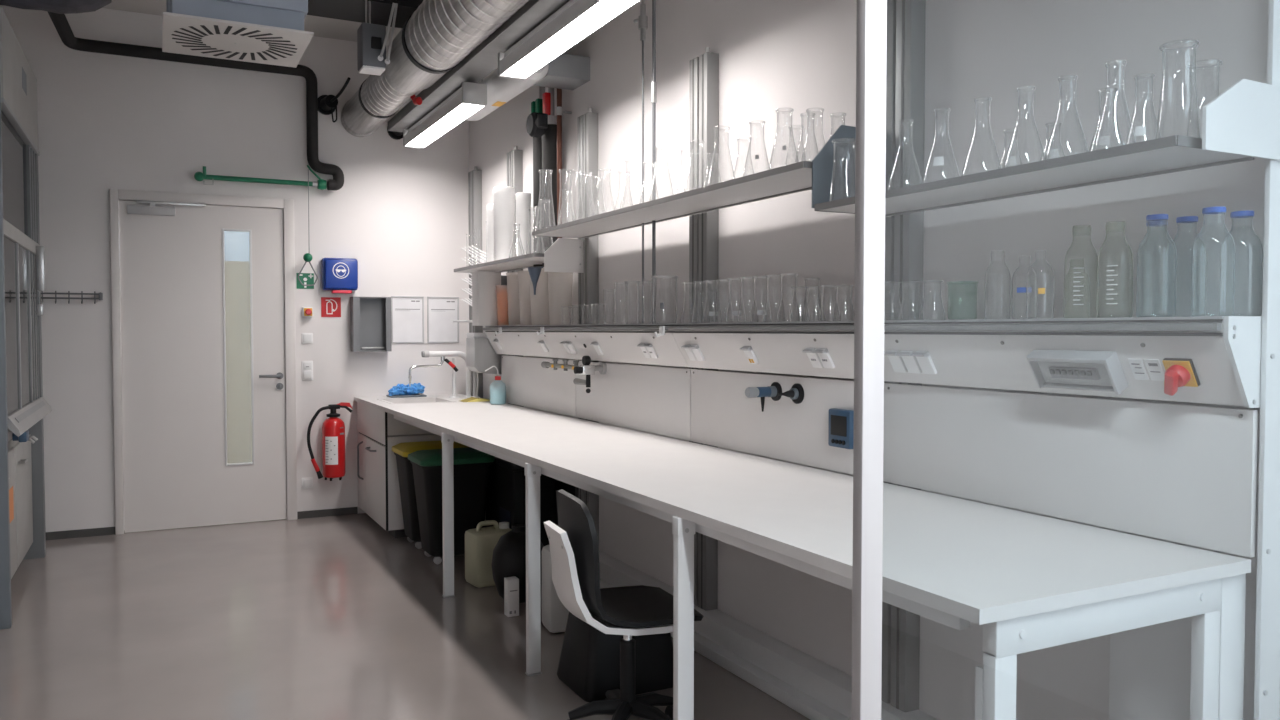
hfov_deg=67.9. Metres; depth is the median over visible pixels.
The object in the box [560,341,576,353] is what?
outlet
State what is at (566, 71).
box
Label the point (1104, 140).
flask
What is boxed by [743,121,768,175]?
flask
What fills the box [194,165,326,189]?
pipe
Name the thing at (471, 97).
lamp
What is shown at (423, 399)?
sink basin
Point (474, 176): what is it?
upright
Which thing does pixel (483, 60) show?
cable tray
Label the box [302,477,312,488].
outlet
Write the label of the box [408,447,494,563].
waste bin
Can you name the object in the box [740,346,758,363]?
outlet
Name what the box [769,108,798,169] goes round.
flask
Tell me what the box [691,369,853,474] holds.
wall panel
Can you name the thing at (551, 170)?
flask
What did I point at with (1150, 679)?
panel
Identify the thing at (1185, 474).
wall panel
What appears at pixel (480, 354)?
dispenser
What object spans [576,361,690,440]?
wall panel
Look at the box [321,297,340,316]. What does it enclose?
sign
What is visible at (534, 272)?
funnel
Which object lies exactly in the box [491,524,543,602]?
drum
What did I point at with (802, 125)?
flask
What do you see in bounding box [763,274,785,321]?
flask
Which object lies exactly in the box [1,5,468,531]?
wall
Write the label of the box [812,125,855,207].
shelf bracket
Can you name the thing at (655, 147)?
flask
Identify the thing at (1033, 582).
workbench
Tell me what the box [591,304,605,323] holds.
beaker
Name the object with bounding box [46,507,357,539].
baseboard
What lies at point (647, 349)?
outlet
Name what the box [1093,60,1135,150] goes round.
flask
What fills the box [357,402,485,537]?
base cabinet
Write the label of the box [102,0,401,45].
ceiling
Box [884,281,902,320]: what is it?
beaker
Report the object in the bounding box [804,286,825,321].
flask
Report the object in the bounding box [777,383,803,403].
connector
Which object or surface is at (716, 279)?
flask
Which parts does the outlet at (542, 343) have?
plate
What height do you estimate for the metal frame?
3.300 m
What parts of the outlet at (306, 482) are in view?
socket lid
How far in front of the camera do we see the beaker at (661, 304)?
4.61 m
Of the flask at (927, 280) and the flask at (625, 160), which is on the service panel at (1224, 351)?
the flask at (927, 280)
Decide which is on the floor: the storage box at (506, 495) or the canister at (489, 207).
the storage box at (506, 495)
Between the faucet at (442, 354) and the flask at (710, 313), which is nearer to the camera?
the flask at (710, 313)
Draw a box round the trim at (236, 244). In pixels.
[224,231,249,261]
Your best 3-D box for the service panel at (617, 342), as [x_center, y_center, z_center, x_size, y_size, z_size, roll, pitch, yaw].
[-0.435,-0.107,5.706,0.256,0.209,2.825,-1,2,-27]
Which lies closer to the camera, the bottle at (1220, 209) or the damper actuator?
the bottle at (1220, 209)
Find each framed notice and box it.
[391,296,423,342]
[427,297,458,342]
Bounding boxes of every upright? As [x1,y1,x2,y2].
[468,166,482,397]
[507,146,523,406]
[578,108,598,547]
[689,47,718,610]
[881,0,925,712]
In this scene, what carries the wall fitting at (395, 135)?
attached to the wall at (106, 122)
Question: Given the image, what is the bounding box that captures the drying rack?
[453,245,485,321]
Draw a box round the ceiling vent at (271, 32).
[162,0,313,67]
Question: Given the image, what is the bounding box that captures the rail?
[41,291,102,303]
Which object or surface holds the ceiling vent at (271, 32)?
in the ceiling
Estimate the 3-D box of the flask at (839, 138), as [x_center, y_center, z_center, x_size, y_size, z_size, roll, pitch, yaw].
[0.665,-0.613,3.088,0.096,0.200,0.096,-1,2,-27]
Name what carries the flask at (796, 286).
on the service panel at (1224, 351)
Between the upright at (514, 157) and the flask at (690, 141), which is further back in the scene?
the upright at (514, 157)
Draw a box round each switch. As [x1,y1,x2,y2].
[302,333,312,343]
[302,361,312,380]
[1162,358,1199,395]
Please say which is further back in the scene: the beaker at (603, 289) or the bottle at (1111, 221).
the beaker at (603, 289)
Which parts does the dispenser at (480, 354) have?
plate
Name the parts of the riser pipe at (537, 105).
valve handle, valve handle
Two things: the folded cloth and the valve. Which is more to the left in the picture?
the folded cloth
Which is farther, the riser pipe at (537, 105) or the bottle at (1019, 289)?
the riser pipe at (537, 105)
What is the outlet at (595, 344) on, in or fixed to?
attached to the service panel at (617, 342)
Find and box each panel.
[501,355,575,416]
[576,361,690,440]
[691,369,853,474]
[883,383,1257,557]
[1109,574,1245,719]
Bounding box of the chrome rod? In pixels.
[634,0,647,322]
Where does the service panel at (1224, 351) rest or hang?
attached to the wall at (781, 55)
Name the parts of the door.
closer arm, handle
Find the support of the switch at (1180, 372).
attached to the service panel at (1224, 351)
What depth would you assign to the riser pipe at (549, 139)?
6.02 m
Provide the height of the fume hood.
3.060 m
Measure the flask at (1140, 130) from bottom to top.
0.189 m
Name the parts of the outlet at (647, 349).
plate, hinged lid, plate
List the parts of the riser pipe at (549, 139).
valve handle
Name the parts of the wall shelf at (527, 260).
rail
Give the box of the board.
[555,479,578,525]
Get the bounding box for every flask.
[536,170,554,230]
[536,200,552,252]
[558,171,573,220]
[567,169,583,222]
[575,172,595,219]
[588,176,605,216]
[594,169,614,212]
[620,160,642,208]
[649,147,673,200]
[681,282,699,322]
[684,141,708,191]
[702,280,721,322]
[704,153,720,183]
[708,126,734,182]
[713,279,733,322]
[725,278,745,322]
[733,137,754,176]
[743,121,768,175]
[750,276,771,321]
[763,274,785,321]
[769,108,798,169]
[777,273,799,321]
[785,125,805,164]
[789,286,809,321]
[795,112,818,161]
[801,109,824,160]
[802,278,821,315]
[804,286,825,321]
[830,138,855,196]
[833,285,853,316]
[887,120,921,189]
[919,280,945,319]
[922,108,959,183]
[962,97,1001,175]
[998,129,1021,167]
[1004,86,1045,167]
[1040,122,1064,159]
[1044,75,1088,159]
[1089,88,1123,151]
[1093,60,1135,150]
[1125,74,1160,144]
[1155,39,1199,138]
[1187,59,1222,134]
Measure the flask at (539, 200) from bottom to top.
0.340 m
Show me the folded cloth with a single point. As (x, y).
(471, 399)
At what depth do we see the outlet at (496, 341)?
6.78 m
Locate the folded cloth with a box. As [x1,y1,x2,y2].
[460,397,490,401]
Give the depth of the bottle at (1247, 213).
2.22 m
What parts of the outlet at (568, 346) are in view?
plate, plate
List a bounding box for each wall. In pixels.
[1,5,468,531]
[469,0,1268,719]
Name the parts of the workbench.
leg, leg, rail, leg, leg, rail, leg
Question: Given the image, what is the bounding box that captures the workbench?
[354,394,1250,719]
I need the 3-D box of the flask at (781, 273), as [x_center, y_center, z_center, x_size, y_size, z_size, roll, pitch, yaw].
[0.577,-0.242,3.692,0.088,0.188,0.088,-1,2,-27]
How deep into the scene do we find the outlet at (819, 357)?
3.49 m
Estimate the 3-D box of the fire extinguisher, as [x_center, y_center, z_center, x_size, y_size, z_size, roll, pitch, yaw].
[-2.402,0.627,7.347,0.347,0.598,0.206,-1,2,-27]
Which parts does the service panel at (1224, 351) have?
rail, shelf plate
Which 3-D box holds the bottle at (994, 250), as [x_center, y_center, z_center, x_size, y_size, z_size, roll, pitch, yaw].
[1.049,-0.220,2.787,0.072,0.201,0.072,-1,2,-27]
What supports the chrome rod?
on the service panel at (617, 342)
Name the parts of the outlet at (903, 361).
hinged lid, plate, hinged lid, plate, hinged lid, plate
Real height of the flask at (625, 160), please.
0.231 m
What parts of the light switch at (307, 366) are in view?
socket lid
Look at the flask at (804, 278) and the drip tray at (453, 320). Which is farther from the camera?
the drip tray at (453, 320)
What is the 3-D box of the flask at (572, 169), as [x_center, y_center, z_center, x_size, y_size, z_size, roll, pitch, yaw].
[-0.369,-0.910,5.434,0.100,0.346,0.100,-1,2,-27]
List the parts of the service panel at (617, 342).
rail, shelf plate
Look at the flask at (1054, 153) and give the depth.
2.49 m
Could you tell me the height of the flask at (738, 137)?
0.216 m
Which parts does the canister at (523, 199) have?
lid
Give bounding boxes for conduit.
[651,0,656,323]
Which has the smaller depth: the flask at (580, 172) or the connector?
the connector
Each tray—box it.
[307,0,422,27]
[386,394,426,397]
[388,0,569,131]
[453,320,471,321]
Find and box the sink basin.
[377,397,456,403]
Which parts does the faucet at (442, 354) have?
spout, arm, lever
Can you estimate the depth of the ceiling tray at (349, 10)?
5.89 m
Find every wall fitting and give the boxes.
[318,77,349,121]
[387,127,402,139]
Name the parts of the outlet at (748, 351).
hinged lid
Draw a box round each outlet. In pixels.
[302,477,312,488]
[493,339,502,349]
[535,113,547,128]
[537,340,548,351]
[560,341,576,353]
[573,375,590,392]
[590,342,603,354]
[637,343,657,358]
[681,344,704,360]
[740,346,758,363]
[802,348,834,368]
[884,350,936,373]
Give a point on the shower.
(475, 374)
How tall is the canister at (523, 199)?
0.456 m
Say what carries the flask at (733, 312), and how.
on the service panel at (1224, 351)
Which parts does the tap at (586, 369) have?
regulator knob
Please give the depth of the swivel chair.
3.33 m
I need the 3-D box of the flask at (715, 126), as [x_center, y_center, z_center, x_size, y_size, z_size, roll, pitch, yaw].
[0.324,-0.802,3.755,0.112,0.235,0.112,-1,2,-27]
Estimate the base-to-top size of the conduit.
2.180 m
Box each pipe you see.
[47,11,343,190]
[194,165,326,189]
[531,86,544,266]
[542,87,556,265]
[555,88,571,238]
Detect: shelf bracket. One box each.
[544,238,583,272]
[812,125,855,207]
[1202,79,1279,160]
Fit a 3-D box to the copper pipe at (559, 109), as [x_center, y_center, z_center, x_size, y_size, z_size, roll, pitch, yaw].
[-0.476,-1.522,5.922,0.106,1.838,0.048,-1,2,-27]
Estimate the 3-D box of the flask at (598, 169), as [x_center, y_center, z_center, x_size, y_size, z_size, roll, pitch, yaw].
[-0.174,-0.832,4.734,0.112,0.234,0.112,-1,2,-27]
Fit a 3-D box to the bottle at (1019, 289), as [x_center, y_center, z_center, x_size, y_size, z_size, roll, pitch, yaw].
[1.102,-0.208,2.725,0.069,0.182,0.068,-1,2,-27]
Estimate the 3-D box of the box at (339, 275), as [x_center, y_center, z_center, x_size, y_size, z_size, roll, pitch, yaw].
[-2.337,-0.655,7.395,0.262,0.273,0.107,-1,2,-27]
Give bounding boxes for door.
[109,189,296,534]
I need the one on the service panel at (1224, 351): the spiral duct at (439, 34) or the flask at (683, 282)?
the flask at (683, 282)
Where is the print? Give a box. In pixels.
[325,427,343,462]
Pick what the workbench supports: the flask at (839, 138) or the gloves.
the gloves
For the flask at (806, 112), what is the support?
on the wall shelf at (795, 177)
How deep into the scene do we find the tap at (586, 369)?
5.32 m
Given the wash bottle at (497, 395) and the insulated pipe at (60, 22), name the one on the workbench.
the wash bottle at (497, 395)
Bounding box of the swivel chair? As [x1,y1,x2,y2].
[544,489,703,719]
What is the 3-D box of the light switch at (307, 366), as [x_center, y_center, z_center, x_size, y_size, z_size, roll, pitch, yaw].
[-2.572,0.083,7.348,0.082,0.152,0.020,-1,2,-27]
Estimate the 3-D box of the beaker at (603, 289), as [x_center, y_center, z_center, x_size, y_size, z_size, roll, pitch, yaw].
[-0.168,-0.290,5.180,0.065,0.190,0.065,-1,2,-27]
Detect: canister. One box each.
[465,520,511,587]
[486,204,493,261]
[493,186,514,260]
[516,192,530,255]
[542,545,568,632]
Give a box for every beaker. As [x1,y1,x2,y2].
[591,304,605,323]
[603,289,614,323]
[651,275,677,323]
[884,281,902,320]
[947,281,978,319]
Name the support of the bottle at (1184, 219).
on the service panel at (1224, 351)
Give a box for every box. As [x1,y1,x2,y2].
[321,258,357,293]
[472,271,508,325]
[486,457,554,545]
[534,53,589,89]
[1026,350,1127,394]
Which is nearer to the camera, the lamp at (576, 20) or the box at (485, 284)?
the lamp at (576, 20)
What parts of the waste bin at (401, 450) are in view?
lid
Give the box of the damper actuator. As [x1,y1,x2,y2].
[357,0,397,75]
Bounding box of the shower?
[473,371,479,397]
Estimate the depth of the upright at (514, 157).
6.75 m
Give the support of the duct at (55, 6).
hanging from the ceiling
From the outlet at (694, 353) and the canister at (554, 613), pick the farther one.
the canister at (554, 613)
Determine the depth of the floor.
4.48 m
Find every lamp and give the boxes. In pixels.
[403,82,486,148]
[498,0,639,79]
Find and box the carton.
[504,576,518,616]
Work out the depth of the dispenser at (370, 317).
7.54 m
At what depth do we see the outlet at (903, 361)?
3.06 m
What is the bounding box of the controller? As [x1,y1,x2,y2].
[828,408,853,448]
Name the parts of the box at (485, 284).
box door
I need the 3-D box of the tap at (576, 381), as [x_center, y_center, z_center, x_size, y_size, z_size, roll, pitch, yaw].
[-0.325,0.132,5.381,0.038,0.104,0.184,-1,2,-27]
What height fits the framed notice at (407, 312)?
0.380 m
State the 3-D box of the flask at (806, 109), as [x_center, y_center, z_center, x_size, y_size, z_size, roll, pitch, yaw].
[0.637,-0.793,3.458,0.112,0.236,0.112,-1,2,-27]
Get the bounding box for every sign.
[296,273,313,288]
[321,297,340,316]
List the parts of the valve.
knob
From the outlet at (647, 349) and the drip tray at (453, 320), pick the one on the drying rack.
the drip tray at (453, 320)
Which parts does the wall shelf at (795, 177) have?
rail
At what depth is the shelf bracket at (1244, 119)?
2.09 m
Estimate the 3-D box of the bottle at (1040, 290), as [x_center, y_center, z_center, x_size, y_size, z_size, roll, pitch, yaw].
[1.110,-0.209,2.634,0.072,0.190,0.072,-1,2,-27]
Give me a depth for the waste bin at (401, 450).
6.33 m
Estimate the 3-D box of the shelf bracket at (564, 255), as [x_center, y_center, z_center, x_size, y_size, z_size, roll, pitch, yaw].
[-0.445,-0.617,5.594,0.250,0.200,0.011,-1,2,-27]
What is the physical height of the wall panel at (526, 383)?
0.341 m
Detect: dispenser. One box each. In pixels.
[350,297,391,351]
[466,333,507,373]
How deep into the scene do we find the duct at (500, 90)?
5.79 m
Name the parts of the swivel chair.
arm, arm, arm, arm, arm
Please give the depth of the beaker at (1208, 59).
2.21 m
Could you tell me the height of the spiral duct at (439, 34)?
0.368 m
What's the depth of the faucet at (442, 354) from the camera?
7.36 m
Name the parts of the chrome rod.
rod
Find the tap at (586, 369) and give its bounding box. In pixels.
[541,356,606,392]
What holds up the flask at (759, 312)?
on the service panel at (1224, 351)
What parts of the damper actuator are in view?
hanger rod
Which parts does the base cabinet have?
door handle, cabinet door, cabinet door, rail, panel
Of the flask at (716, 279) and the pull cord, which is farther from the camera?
the pull cord
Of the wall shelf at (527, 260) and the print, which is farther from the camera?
the print
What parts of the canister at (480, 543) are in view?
handle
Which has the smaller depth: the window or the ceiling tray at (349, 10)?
the ceiling tray at (349, 10)
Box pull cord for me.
[298,169,317,285]
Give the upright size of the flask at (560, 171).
0.364 m
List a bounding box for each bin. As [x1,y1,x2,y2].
[392,440,467,548]
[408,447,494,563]
[557,612,672,701]
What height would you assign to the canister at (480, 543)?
0.362 m
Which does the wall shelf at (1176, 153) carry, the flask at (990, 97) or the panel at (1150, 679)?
the flask at (990, 97)
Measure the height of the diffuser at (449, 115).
0.045 m
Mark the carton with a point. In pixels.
(511, 584)
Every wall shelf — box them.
[454,253,543,272]
[532,161,811,238]
[814,135,1254,216]
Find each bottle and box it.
[485,366,504,403]
[984,250,1010,318]
[1011,255,1036,318]
[1026,250,1053,318]
[1063,259,1089,316]
[1064,225,1098,317]
[1096,221,1132,317]
[1136,214,1176,316]
[1166,216,1206,316]
[1191,206,1234,316]
[1219,210,1262,315]
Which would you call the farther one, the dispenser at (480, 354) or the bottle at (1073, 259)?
the dispenser at (480, 354)
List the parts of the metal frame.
post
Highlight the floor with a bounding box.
[0,513,809,719]
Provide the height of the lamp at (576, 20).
0.148 m
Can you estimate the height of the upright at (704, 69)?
2.765 m
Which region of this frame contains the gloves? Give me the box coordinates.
[386,383,426,397]
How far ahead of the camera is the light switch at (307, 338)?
7.34 m
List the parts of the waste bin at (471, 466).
lid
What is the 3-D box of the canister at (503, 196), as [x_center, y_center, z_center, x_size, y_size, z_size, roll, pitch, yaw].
[-0.909,-0.899,6.355,0.146,0.506,0.146,-1,2,-27]
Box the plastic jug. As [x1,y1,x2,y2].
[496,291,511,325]
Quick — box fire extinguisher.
[307,402,352,480]
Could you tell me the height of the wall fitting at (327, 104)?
0.270 m
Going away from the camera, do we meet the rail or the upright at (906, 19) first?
the upright at (906, 19)
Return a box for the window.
[225,261,251,463]
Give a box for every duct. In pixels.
[0,0,111,13]
[341,0,528,136]
[466,64,548,120]
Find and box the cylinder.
[486,231,486,261]
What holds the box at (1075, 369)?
attached to the service panel at (1224, 351)
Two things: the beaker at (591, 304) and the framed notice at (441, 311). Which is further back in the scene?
the framed notice at (441, 311)
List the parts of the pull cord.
cord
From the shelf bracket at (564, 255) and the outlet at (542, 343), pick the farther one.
the outlet at (542, 343)
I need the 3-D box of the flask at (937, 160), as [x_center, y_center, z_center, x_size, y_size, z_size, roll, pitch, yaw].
[0.859,-0.607,2.706,0.104,0.212,0.104,-1,2,-27]
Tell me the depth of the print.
7.27 m
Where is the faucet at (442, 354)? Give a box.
[408,351,471,397]
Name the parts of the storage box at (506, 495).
box lid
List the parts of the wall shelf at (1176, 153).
rail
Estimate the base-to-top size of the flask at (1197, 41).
0.235 m
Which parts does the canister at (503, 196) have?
lid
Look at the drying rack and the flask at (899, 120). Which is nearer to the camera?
the flask at (899, 120)
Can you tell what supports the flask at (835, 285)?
on the service panel at (1224, 351)
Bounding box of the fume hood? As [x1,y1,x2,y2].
[0,5,51,629]
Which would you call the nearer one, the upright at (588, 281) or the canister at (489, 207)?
the upright at (588, 281)
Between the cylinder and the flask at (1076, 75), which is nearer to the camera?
the flask at (1076, 75)
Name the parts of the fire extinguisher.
lever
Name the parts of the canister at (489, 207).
lid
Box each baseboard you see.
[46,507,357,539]
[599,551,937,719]
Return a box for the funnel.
[528,266,542,294]
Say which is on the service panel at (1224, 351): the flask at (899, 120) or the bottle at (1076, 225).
the bottle at (1076, 225)
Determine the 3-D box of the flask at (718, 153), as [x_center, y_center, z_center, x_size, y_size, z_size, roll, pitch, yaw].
[0.314,-0.791,4.094,0.096,0.192,0.096,-1,2,-27]
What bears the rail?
attached to the wall at (106, 122)
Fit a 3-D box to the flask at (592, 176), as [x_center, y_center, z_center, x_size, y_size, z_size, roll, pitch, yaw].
[-0.232,-0.862,5.166,0.112,0.266,0.112,-1,2,-27]
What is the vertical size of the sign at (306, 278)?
0.120 m
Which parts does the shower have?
stem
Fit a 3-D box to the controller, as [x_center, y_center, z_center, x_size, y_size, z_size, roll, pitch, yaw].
[0.737,0.251,3.472,0.039,0.140,0.125,-1,2,-27]
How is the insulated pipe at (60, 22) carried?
attached to the wall at (106, 122)
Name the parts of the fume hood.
panel, cabinet door, pane, fascia trim, sash pane, cabinet door, door handle, airfoil sill, guide rail, guide rail, panel, guide rail, sash handle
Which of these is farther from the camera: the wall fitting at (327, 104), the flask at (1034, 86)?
the wall fitting at (327, 104)
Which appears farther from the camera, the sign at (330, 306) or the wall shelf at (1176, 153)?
the sign at (330, 306)
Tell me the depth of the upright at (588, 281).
5.61 m
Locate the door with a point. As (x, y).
(172, 470)
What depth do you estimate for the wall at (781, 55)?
3.15 m
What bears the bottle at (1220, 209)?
on the service panel at (1224, 351)
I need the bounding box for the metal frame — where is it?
[851,0,1279,719]
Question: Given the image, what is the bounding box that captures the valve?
[745,382,781,411]
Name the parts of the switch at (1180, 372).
knob handle, knob, yellow plate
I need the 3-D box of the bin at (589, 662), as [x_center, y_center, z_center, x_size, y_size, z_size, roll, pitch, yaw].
[-0.093,1.170,3.951,0.430,0.332,0.350,-1,2,-27]
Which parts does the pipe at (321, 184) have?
valve lever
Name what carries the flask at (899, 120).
on the wall shelf at (1176, 153)
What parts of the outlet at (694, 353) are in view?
plate, hinged lid, plate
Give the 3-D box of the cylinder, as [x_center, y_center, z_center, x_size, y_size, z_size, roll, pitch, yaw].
[-1.082,-0.828,6.831,0.084,0.333,0.072,-1,2,-27]
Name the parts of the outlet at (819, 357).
hinged lid, plate, hinged lid, plate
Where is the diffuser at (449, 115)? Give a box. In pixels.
[410,103,476,143]
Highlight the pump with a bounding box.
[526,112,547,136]
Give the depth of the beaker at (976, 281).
2.88 m
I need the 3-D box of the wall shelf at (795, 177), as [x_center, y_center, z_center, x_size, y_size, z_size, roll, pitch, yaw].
[0.099,-0.693,4.411,0.310,0.027,2.596,-1,2,-27]
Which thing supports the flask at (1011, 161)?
on the wall shelf at (1176, 153)
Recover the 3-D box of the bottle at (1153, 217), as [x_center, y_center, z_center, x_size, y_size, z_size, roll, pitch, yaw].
[1.265,-0.230,2.327,0.086,0.250,0.086,-1,2,-27]

